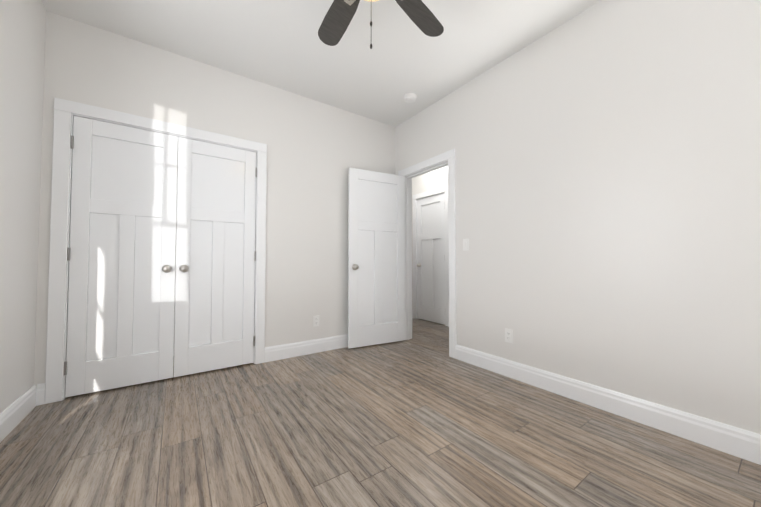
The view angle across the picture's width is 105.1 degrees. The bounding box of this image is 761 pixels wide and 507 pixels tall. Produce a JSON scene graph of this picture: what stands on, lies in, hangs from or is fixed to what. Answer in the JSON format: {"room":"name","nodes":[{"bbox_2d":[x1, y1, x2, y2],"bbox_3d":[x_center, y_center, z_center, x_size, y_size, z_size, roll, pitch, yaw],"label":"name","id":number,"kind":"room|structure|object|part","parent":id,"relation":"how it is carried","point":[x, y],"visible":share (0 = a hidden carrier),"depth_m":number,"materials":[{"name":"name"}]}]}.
{"room":"empty bedroom","nodes":[
{"label":"empty bedroom","id":0,"kind":"room"},
{"bbox_2d":[0,0,45,413],"bbox_3d":[-1.603,-0.373,0.840,0.120,2.740,4.460,1,-2,-35],"label":"wall","id":1,"kind":"structure","parent":0,"point":[22,40],"depth_m":1.75,"materials":[{"name":"white paint"}]},
{"bbox_2d":[0,385,36,441],"bbox_3d":[-1.341,0.919,0.548,0.017,0.140,3.500,1,-2,-35],"label":"baseboard","id":2,"kind":"structure","parent":1,"relation":"attached to","point":[14,414],"depth_m":1.74,"materials":[{"name":"white paint"}]},
{"bbox_2d":[174,156,177,329],"bbox_3d":[-1.524,-0.297,3.541,3.105,2.740,0.120,1,-2,-35],"label":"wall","id":3,"kind":"structure","parent":0,"point":[175,257],"depth_m":3.03,"materials":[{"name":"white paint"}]},
{"bbox_2d":[34,10,394,385],"bbox_3d":[-1.112,-0.314,2.951,3.105,2.740,0.120,1,-2,-35],"label":"wall","id":4,"kind":"structure","parent":0,"point":[316,150],"depth_m":2.90,"materials":[{"name":"white paint"}]},
{"bbox_2d":[64,136,73,374],"bbox_3d":[-2.236,0.004,2.096,0.015,1.708,0.043,1,-2,-35],"label":"left closet door hinge","id":5,"kind":"object","parent":4,"relation":"attached to","point":[68,255],"visible":0.94,"depth_m":2.08,"materials":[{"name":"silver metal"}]},
{"bbox_2d":[65,116,177,396],"bbox_3d":[-1.986,0.013,2.284,0.623,2.024,0.169,1,-2,-35],"label":"closet door","id":6,"kind":"structure","parent":4,"relation":"in","point":[121,307],"depth_m":2.25,"materials":[{"name":"white paint"}]},
{"bbox_3d":[-1.778,0.127,2.426,0.066,0.066,0.169,1,-2,-35],"label":"knob","id":7,"kind":"part","parent":6,"relation":"part of","materials":[{"name":"silver metal"}]},
{"bbox_2d":[45,97,266,403],"bbox_3d":[-1.751,0.013,2.495,1.295,2.060,0.120,1,-2,-35],"label":"door frame","id":8,"kind":"structure","parent":4,"relation":"attached to","point":[67,284],"depth_m":2.12,"materials":[{"name":"white paint"}]},
{"bbox_2d":[36,334,347,405],"bbox_3d":[-1.072,0.984,2.858,3.071,0.140,0.017,1,-2,-35],"label":"baseboard","id":9,"kind":"structure","parent":4,"relation":"attached to","point":[280,352],"depth_m":3.01,"materials":[{"name":"white paint"}]},
{"bbox_2d":[174,137,255,376],"bbox_3d":[-1.472,0.024,2.643,0.623,2.024,0.169,1,-2,-35],"label":"closet door","id":10,"kind":"structure","parent":4,"relation":"in","point":[215,264],"depth_m":2.61,"materials":[{"name":"white paint"}]},
{"bbox_3d":[-1.680,0.128,2.494,0.066,0.066,0.169,1,-2,-35],"label":"knob","id":11,"kind":"part","parent":10,"relation":"part of","materials":[{"name":"silver metal"}]},
{"bbox_2d":[253,168,256,345],"bbox_3d":[-1.210,0.024,2.812,0.015,1.708,0.043,1,-2,-35],"label":"right closet door hinge","id":12,"kind":"object","parent":4,"relation":"attached to","point":[254,260],"visible":0.94,"depth_m":2.79,"materials":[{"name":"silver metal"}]},
{"bbox_2d":[313,315,318,326],"bbox_3d":[-0.692,0.727,3.137,0.070,0.115,0.008,1,-2,-35],"label":"electrical outlet","id":13,"kind":"object","parent":4,"relation":"attached to","point":[315,321],"visible":1,"depth_m":3.13,"materials":[{"name":"white plastic"}]},
{"bbox_2d":[41,0,600,126],"bbox_3d":[0.050,-1.749,2.437,4.615,0.100,5.120,1,-2,-35],"label":"ceiling","id":14,"kind":"structure","parent":0,"point":[280,44],"depth_m":2.32,"materials":[{"name":"white paint"}]},
{"bbox_2d":[318,0,443,48],"bbox_3d":[-0.061,-1.368,1.499,1.262,0.714,1.232,1,-2,-35],"label":"fan","id":15,"kind":"object","parent":14,"relation":"hanging from","point":[337,19],"visible":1,"depth_m":1.81,"materials":[{"name":"black wood"}]},
{"bbox_3d":[-0.268,-1.464,1.835,0.156,0.036,0.449,1,-2,-35],"label":"blade","id":16,"kind":"part","parent":15,"relation":"part of","materials":[{"name":"brown wood"}]},
{"bbox_3d":[0.236,-1.465,1.787,0.447,0.036,0.211,1,-2,-35],"label":"blade","id":17,"kind":"part","parent":15,"relation":"part of","materials":[{"name":"brown wood"}]},
{"bbox_2d":[404,93,416,102],"bbox_3d":[0.318,-1.657,3.121,0.136,0.045,0.136,1,-2,-35],"label":"smoke detector","id":18,"kind":"object","parent":14,"relation":"attached to","point":[410,97],"visible":1,"depth_m":3.09,"materials":[{"name":"white plastic"}]},
{"bbox_2d":[0,318,760,506],"bbox_3d":[0.050,1.090,2.357,4.615,0.100,5.120,1,-2,-35],"label":"floor","id":19,"kind":"structure","parent":0,"point":[421,418],"depth_m":1.54,"materials":[{"name":"brown wood"}]},
{"bbox_2d":[412,166,447,309],"bbox_3d":[1.240,-0.279,4.215,0.120,2.740,3.340,1,-2,-35],"label":"wall","id":20,"kind":"structure","parent":0,"point":[432,180],"depth_m":4.80,"materials":[{"name":"white paint"}]},
{"bbox_2d":[417,193,444,324],"bbox_3d":[0.825,0.082,4.733,0.169,2.024,0.634,1,-2,-35],"label":"hall door","id":21,"kind":"structure","parent":20,"relation":"in","point":[431,254],"depth_m":4.71,"materials":[{"name":"white paint"}]},
{"bbox_2d":[413,185,448,326],"bbox_3d":[0.849,0.042,4.750,0.140,2.130,0.820,1,-2,-35],"label":"door frame","id":22,"kind":"structure","parent":20,"relation":"attached to","point":[444,189],"depth_m":4.71,"materials":[{"name":"white paint"}]},
{"bbox_2d":[395,0,760,433],"bbox_3d":[0.817,-0.312,3.005,0.120,2.740,5.000,1,-2,-35],"label":"wall","id":23,"kind":"structure","parent":0,"point":[608,183],"depth_m":1.86,"materials":[{"name":"white paint"}]},
{"bbox_2d":[348,167,404,347],"bbox_3d":[-0.032,0.046,3.444,0.734,2.024,0.169,1,-2,-28],"label":"bedroom door","id":24,"kind":"structure","parent":23,"relation":"in","point":[376,257],"depth_m":3.42,"materials":[{"name":"white paint"}]},
{"bbox_3d":[-0.299,0.151,3.300,0.066,0.066,0.169,1,-2,-28],"label":"knob","id":25,"kind":"part","parent":24,"relation":"part of","materials":[{"name":"silver metal"}]},
{"bbox_2d":[398,149,456,358],"bbox_3d":[0.554,0.003,3.374,0.160,2.130,0.920,1,-2,-35],"label":"door frame","id":26,"kind":"structure","parent":23,"relation":"attached to","point":[449,155],"depth_m":3.16,"materials":[{"name":"white paint"}]},
{"bbox_2d":[463,239,468,250],"bbox_3d":[0.835,-0.086,2.859,0.012,0.115,0.070,1,-2,-35],"label":"light switch","id":27,"kind":"object","parent":23,"relation":"attached to","point":[465,244],"visible":1,"depth_m":2.85,"materials":[{"name":"white plastic"}]},
{"bbox_2d":[505,328,512,342],"bbox_3d":[1.088,0.698,2.477,0.008,0.115,0.070,1,-2,-35],"label":"electrical outlet","id":28,"kind":"object","parent":23,"relation":"attached to","point":[509,335],"visible":1,"depth_m":2.47,"materials":[{"name":"white plastic"}]},
{"bbox_2d":[456,345,760,464],"bbox_3d":[1.191,0.969,2.315,0.017,0.140,3.466,1,-2,-35],"label":"baseboard","id":29,"kind":"structure","parent":23,"relation":"attached to","point":[734,441],"depth_m":1.78,"materials":[{"name":"white paint"}]}
]}

